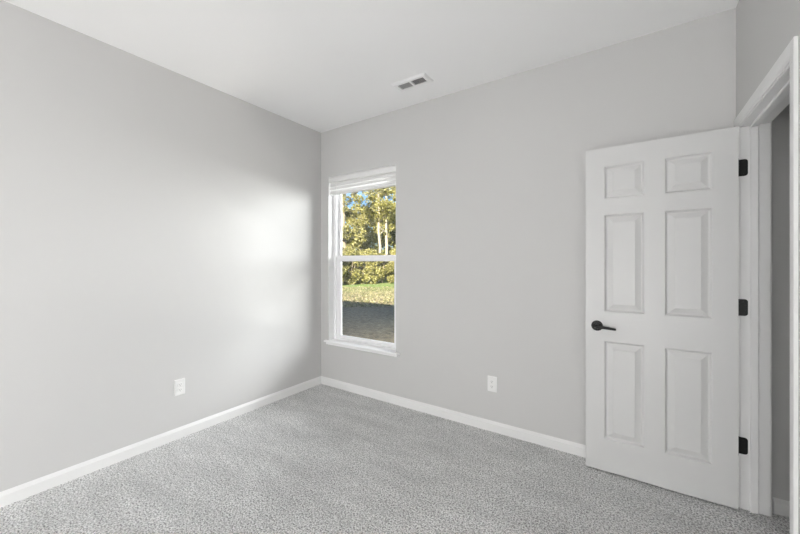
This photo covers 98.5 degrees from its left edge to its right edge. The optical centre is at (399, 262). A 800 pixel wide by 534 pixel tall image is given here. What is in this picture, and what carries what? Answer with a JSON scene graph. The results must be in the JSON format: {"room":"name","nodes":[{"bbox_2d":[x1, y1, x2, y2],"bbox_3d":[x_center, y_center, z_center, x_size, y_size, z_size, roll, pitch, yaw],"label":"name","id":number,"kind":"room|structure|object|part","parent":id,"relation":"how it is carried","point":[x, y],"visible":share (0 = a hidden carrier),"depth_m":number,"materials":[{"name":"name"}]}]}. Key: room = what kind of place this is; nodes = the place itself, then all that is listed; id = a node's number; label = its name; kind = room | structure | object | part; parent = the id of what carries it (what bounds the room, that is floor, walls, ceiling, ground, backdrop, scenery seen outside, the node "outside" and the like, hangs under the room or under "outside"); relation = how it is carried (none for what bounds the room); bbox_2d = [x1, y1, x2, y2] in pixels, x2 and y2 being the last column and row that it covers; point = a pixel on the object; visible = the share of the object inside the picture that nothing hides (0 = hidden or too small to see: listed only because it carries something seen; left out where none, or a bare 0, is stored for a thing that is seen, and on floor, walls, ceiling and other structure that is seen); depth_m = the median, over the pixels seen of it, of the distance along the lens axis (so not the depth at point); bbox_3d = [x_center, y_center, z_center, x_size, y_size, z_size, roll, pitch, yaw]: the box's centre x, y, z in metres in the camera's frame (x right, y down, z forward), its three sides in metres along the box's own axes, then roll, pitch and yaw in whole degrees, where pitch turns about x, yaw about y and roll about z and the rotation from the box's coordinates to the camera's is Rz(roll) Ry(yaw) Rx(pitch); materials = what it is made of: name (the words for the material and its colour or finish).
{"room":"empty bedroom","nodes":[
{"label":"empty bedroom","id":0,"kind":"room"},
{"bbox_2d":[0,0,320,491],"bbox_3d":[-2.258,-0.050,1.856,0.180,2.740,5.080,0,0,34],"label":"wall","id":1,"kind":"structure","parent":0,"point":[160,226],"depth_m":2.34,"materials":[{"name":"paint"}]},
{"bbox_2d":[0,376,320,507],"bbox_3d":[-2.228,1.276,1.727,0.015,0.088,4.900,0,0,34],"label":"baseboard","id":2,"kind":"structure","parent":1,"relation":"attached to","point":[9,496],"depth_m":2.34,"materials":[{"name":"white paint"}]},
{"bbox_2d":[174,378,184,395],"bbox_3d":[-1.651,0.931,2.584,0.010,0.119,0.074,0,0,34],"label":"wall outlet","id":3,"kind":"object","parent":1,"relation":"attached to","point":[179,385],"visible":1,"depth_m":2.58,"materials":[{"name":"white plastic"}]},
{"bbox_2d":[4,0,738,132],"bbox_3d":[-0.423,-1.495,0.508,4.730,0.150,5.260,0,0,34],"label":"ceiling","id":4,"kind":"structure","parent":0,"point":[321,66],"depth_m":2.16,"materials":[{"name":"paint"}]},
{"bbox_2d":[392,72,433,91],"bbox_3d":[0.097,-1.411,2.708,0.303,0.019,0.139,0,0,34],"label":"ceiling vent","id":5,"kind":"object","parent":4,"relation":"in","point":[423,78],"visible":1,"depth_m":2.69,"materials":[{"name":"white metal"}]},
{"bbox_2d":[0,384,789,533],"bbox_3d":[-0.448,1.391,0.471,4.730,0.159,5.170,0,0,34],"label":"floor","id":6,"kind":"structure","parent":0,"point":[321,458],"depth_m":1.99,"materials":[{"name":"grey carpet"}]},
{"bbox_2d":[321,8,789,511],"bbox_3d":[1.090,-0.050,2.533,4.611,2.740,0.210,0,0,34],"label":"wall","id":7,"kind":"structure","parent":0,"point":[491,176],"depth_m":2.57,"materials":[{"name":"paint"}]},
{"bbox_2d":[324,339,399,356],"bbox_3d":[-0.389,0.849,3.465,0.956,0.044,0.116,0,0,34],"label":"window sill","id":8,"kind":"structure","parent":7,"relation":"attached to","point":[341,343],"depth_m":3.41,"materials":[{"name":"white paint"}]},
{"bbox_2d":[329,164,395,348],"bbox_3d":[-0.354,-0.037,3.521,0.881,1.765,0.169,0,0,34],"label":"window","id":9,"kind":"structure","parent":7,"relation":"in","point":[336,258],"depth_m":3.73,"materials":[{"name":"white plastic"}]},
{"bbox_3d":[-0.324,-0.457,3.565,0.813,0.858,0.022,0,0,34],"label":"sash","id":10,"kind":"part","parent":9,"relation":"part of","materials":[{"name":"white plastic"}]},
{"bbox_2d":[329,165,395,195],"bbox_3d":[-0.383,-0.822,3.476,0.871,0.183,0.068,0,0,34],"label":"window blind","id":11,"kind":"object","parent":9,"relation":"attached to","point":[384,177],"visible":0.9,"depth_m":3.43,"materials":[{"name":"white wood"}]},
{"bbox_3d":[-0.384,-0.738,3.475,0.871,0.016,0.050,0,0,34],"label":"rail","id":12,"kind":"part","parent":11,"relation":"part of","materials":[{"name":"white plastic"}]},
{"bbox_3d":[-0.342,0.367,3.539,0.813,0.891,0.030,0,0,34],"label":"sash","id":13,"kind":"part","parent":9,"relation":"part of","materials":[{"name":"white plastic"}]},
{"bbox_2d":[321,376,585,457],"bbox_3d":[0.499,1.276,2.833,3.296,0.088,0.015,0,0,34],"label":"baseboard","id":14,"kind":"structure","parent":7,"relation":"attached to","point":[548,441],"depth_m":2.79,"materials":[{"name":"white paint"}]},
{"bbox_2d":[488,375,496,391],"bbox_3d":[0.718,0.944,2.687,0.074,0.119,0.010,0,0,34],"label":"wall outlet","id":15,"kind":"object","parent":7,"relation":"attached to","point":[492,381],"visible":1,"depth_m":2.68,"materials":[{"name":"white plastic"}]},
{"bbox_2d":[773,497,789,517],"bbox_3d":[2.382,1.276,1.524,1.019,0.088,0.015,0,0,34],"label":"baseboard","id":16,"kind":"structure","parent":7,"relation":"attached to","point":[781,507],"depth_m":1.79,"materials":[{"name":"white paint"}]},
{"bbox_2d":[736,0,799,533],"bbox_3d":[0.545,-0.050,-0.146,0.115,2.740,4.900,0,0,34],"label":"wall","id":17,"kind":"structure","parent":0,"point":[764,28],"depth_m":1.50,"materials":[{"name":"paint"}]},
{"bbox_2d":[734,36,797,533],"bbox_3d":[1.666,0.265,1.514,0.139,2.110,0.847,0,0,34],"label":"door frame","id":18,"kind":"structure","parent":17,"relation":"attached to","point":[755,131],"depth_m":1.79,"materials":[{"name":"white paint"}]},
{"bbox_2d":[585,127,747,508],"bbox_3d":[1.515,0.290,2.020,0.763,2.021,0.150,0,0,34],"label":"door","id":19,"kind":"structure","parent":18,"relation":"attached to","point":[663,305],"depth_m":1.99,"materials":[{"name":"white paint"}]},
{"bbox_3d":[1.260,0.397,2.115,0.116,0.026,0.023,0,0,34],"label":"lever","id":20,"kind":"part","parent":19,"relation":"part of","materials":[{"name":"black metal"}]},
{"label":"outside","id":21,"kind":"structure","parent":0,"visible":0},
{"bbox_2d":[342,279,393,342],"bbox_3d":[7.644,1.920,34.218,120.000,0.100,100.000,0,0,34],"label":"ground","id":22,"kind":"structure","parent":21,"point":[373,323],"depth_m":12.23,"materials":[{"name":"grey asphalt"}]},
{"bbox_2d":[342,253,353,284],"bbox_3d":[-5.980,0.517,30.815,3.210,3.035,2.954,0,0,13],"label":"shrub","id":23,"kind":"object","parent":22,"relation":"on","point":[344,271],"visible":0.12,"depth_m":30.34,"materials":[{"name":"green plant"}]},
{"bbox_2d":[342,192,364,251],"bbox_3d":[-5.569,-5.936,35.104,4.642,16.123,4.314,0,0,34],"label":"tree","id":24,"kind":"object","parent":22,"relation":"on","point":[348,236],"visible":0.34,"depth_m":34.46,"materials":[{"name":"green plant"}]},
{"bbox_2d":[342,248,364,284],"bbox_3d":[-4.928,0.335,31.718,3.548,3.399,2.576,0,0,2],"label":"shrub","id":25,"kind":"object","parent":22,"relation":"on","point":[352,270],"visible":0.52,"depth_m":31.02,"materials":[{"name":"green plant"}]},
{"bbox_2d":[345,203,383,251],"bbox_3d":[-5.223,-2.721,44.330,6.016,9.717,5.919,0,0,38],"label":"tree","id":26,"kind":"object","parent":22,"relation":"on","point":[360,222],"visible":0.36,"depth_m":43.06,"materials":[{"name":"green plant"}]},
{"bbox_2d":[342,286,393,307],"bbox_3d":[-2.299,1.890,21.256,8.785,0.166,12.634,0,0,-1],"label":"grass tufts","id":27,"kind":"object","parent":22,"relation":"on","point":[387,298],"visible":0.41,"depth_m":18.95,"materials":[{"name":"plant"}]},
{"bbox_2d":[357,249,381,283],"bbox_3d":[-3.291,0.299,32.834,3.107,3.471,2.773,0,0,34],"label":"shrub","id":28,"kind":"object","parent":22,"relation":"on","point":[366,265],"visible":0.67,"depth_m":32.02,"materials":[{"name":"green plant"}]},
{"bbox_2d":[360,186,395,279],"bbox_3d":[-1.792,-6.127,38.490,4.701,16.518,5.197,0,0,34],"label":"tree","id":29,"kind":"object","parent":22,"relation":"on","point":[384,213],"visible":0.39,"depth_m":38.05,"materials":[{"name":"green plant"}]},
{"bbox_2d":[364,187,394,262],"bbox_3d":[-3.332,-5.269,53.848,6.032,14.791,6.788,0,0,-32],"label":"tree","id":30,"kind":"object","parent":22,"relation":"on","point":[366,199],"visible":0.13,"depth_m":52.93,"materials":[{"name":"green plant"}]},
{"bbox_2d":[367,253,393,282],"bbox_3d":[-1.794,0.481,33.548,2.934,3.105,3.194,0,0,-2],"label":"shrub","id":31,"kind":"object","parent":22,"relation":"on","point":[386,267],"visible":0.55,"depth_m":32.95,"materials":[{"name":"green plant"}]},
{"bbox_2d":[382,223,395,254],"bbox_3d":[-0.365,-1.377,41.905,3.167,7.012,3.302,0,0,-43],"label":"tree","id":32,"kind":"object","parent":22,"relation":"on","point":[391,242],"visible":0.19,"depth_m":41.51,"materials":[{"name":"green plant"}]},
{"bbox_2d":[386,247,395,275],"bbox_3d":[-0.318,0.209,34.579,2.869,3.649,2.273,0,0,5],"label":"shrub","id":33,"kind":"object","parent":22,"relation":"on","point":[392,251],"visible":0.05,"depth_m":34.14,"materials":[{"name":"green plant"}]},
{"bbox_2d":[387,187,395,225],"bbox_3d":[0.357,-7.006,48.096,5.124,18.287,4.717,0,0,-19],"label":"tree","id":34,"kind":"object","parent":22,"relation":"on","point":[393,196],"visible":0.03,"depth_m":47.09,"materials":[{"name":"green plant"}]}
]}

